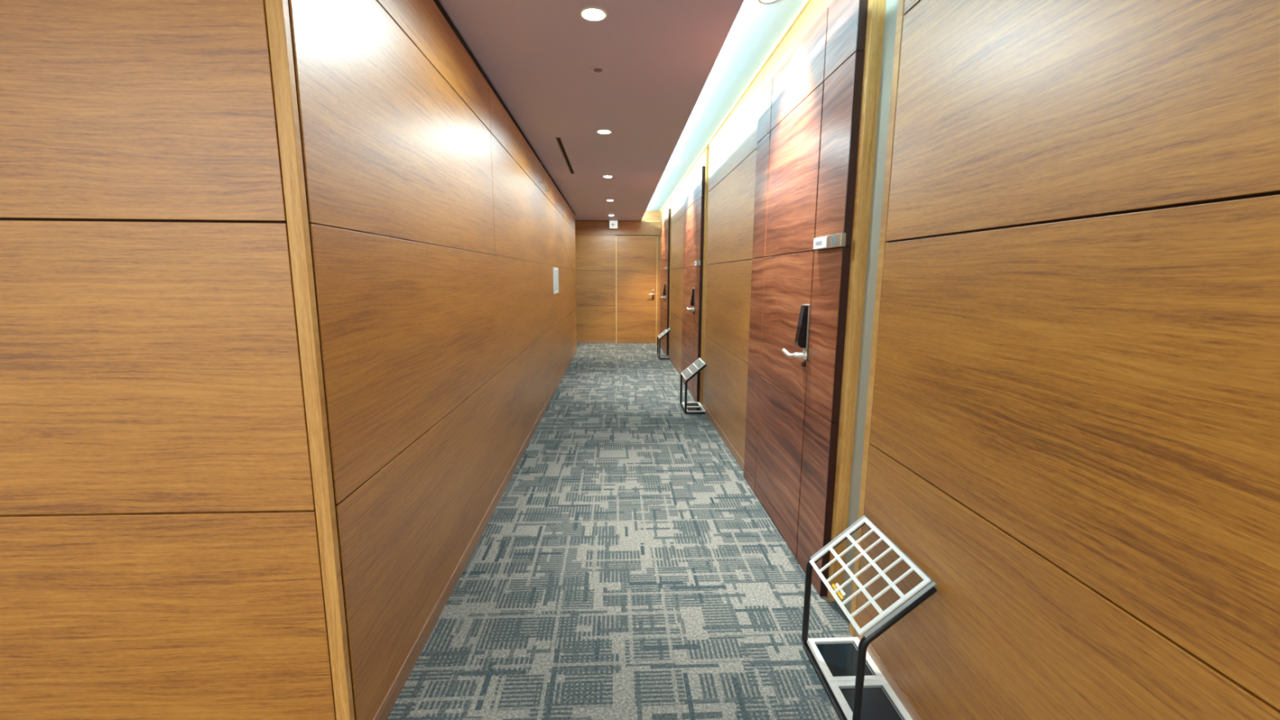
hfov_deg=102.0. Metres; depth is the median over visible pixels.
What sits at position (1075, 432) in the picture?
wall
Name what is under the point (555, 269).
framed notice
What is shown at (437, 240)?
wall
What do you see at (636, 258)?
door
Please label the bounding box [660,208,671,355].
door
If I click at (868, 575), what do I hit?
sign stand
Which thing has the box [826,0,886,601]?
door frame
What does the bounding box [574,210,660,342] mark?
wall
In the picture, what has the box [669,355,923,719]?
baseboard
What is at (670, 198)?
post
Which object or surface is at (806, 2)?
strip light
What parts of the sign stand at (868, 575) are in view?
dark pane, pane frame, pane frame, dark pane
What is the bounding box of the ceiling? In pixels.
[438,0,804,221]
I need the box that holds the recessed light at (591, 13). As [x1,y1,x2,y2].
[579,6,608,21]
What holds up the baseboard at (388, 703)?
attached to the wall at (437, 240)
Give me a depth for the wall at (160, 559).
1.26 m
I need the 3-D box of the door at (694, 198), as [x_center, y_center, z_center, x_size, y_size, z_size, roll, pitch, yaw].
[0.600,-0.871,6.257,0.136,2.540,1.409,0,9,-3]
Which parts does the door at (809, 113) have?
panel, lever handle, mounting plate, transom panel, panel, name plate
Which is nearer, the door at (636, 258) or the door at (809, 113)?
the door at (809, 113)
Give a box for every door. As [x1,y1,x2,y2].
[615,235,657,342]
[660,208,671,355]
[680,165,705,402]
[743,0,868,596]
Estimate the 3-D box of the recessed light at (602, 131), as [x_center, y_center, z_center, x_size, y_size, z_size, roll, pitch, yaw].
[-0.285,-1.803,4.097,0.124,0.008,0.124,0,9,-3]
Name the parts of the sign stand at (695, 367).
dark pane, pane frame, pane frame, dark pane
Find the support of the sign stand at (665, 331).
on the floor
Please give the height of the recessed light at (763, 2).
0.008 m
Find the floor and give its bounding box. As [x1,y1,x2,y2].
[386,342,853,719]
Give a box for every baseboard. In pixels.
[372,346,577,719]
[576,339,616,342]
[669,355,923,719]
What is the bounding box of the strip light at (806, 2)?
[659,0,810,212]
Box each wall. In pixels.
[0,0,355,719]
[288,0,576,719]
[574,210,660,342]
[658,0,1279,719]
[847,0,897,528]
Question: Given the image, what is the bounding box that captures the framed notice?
[552,266,558,293]
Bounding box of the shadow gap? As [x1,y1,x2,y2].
[433,0,575,215]
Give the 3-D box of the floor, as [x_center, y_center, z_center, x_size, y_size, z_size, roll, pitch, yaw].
[-0.602,0.781,4.255,7.200,0.100,14.600,0,9,-3]
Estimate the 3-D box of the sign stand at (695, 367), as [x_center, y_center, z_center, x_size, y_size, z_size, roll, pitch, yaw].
[0.563,0.265,5.510,0.222,0.532,0.408,0,9,-3]
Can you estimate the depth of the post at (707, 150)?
5.52 m
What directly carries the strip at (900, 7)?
attached to the wall at (1075, 432)
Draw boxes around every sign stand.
[657,327,670,359]
[680,357,706,413]
[801,515,937,719]
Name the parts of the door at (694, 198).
panel, lever handle, transom panel, panel, name plate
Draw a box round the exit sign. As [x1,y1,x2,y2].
[608,220,617,229]
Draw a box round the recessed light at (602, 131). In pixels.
[595,128,611,133]
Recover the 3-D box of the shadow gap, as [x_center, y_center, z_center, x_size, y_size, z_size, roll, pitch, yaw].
[-1.021,-1.991,5.304,0.063,0.024,8.540,0,9,-3]
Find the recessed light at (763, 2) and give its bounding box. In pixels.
[757,0,777,4]
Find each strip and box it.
[669,195,672,355]
[702,142,710,404]
[848,0,906,636]
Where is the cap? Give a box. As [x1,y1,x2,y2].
[588,65,607,73]
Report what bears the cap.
attached to the ceiling
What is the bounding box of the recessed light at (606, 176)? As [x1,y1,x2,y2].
[602,175,613,177]
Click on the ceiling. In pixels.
(659, 56)
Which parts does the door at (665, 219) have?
panel, transom panel, panel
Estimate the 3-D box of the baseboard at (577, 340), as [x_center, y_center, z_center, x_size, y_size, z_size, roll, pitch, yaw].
[-2.517,-0.391,10.930,4.016,0.070,0.012,0,9,-3]
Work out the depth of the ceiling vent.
4.85 m
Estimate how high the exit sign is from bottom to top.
0.168 m
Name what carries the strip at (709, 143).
attached to the wall at (1075, 432)
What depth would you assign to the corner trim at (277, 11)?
1.27 m
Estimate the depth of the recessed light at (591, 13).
2.25 m
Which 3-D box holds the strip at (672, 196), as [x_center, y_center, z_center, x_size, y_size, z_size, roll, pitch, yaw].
[0.550,-1.362,8.697,0.066,2.733,0.037,0,9,-3]
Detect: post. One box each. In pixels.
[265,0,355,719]
[668,198,671,355]
[699,146,709,404]
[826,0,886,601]
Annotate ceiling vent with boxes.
[555,137,574,173]
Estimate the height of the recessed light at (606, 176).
0.008 m

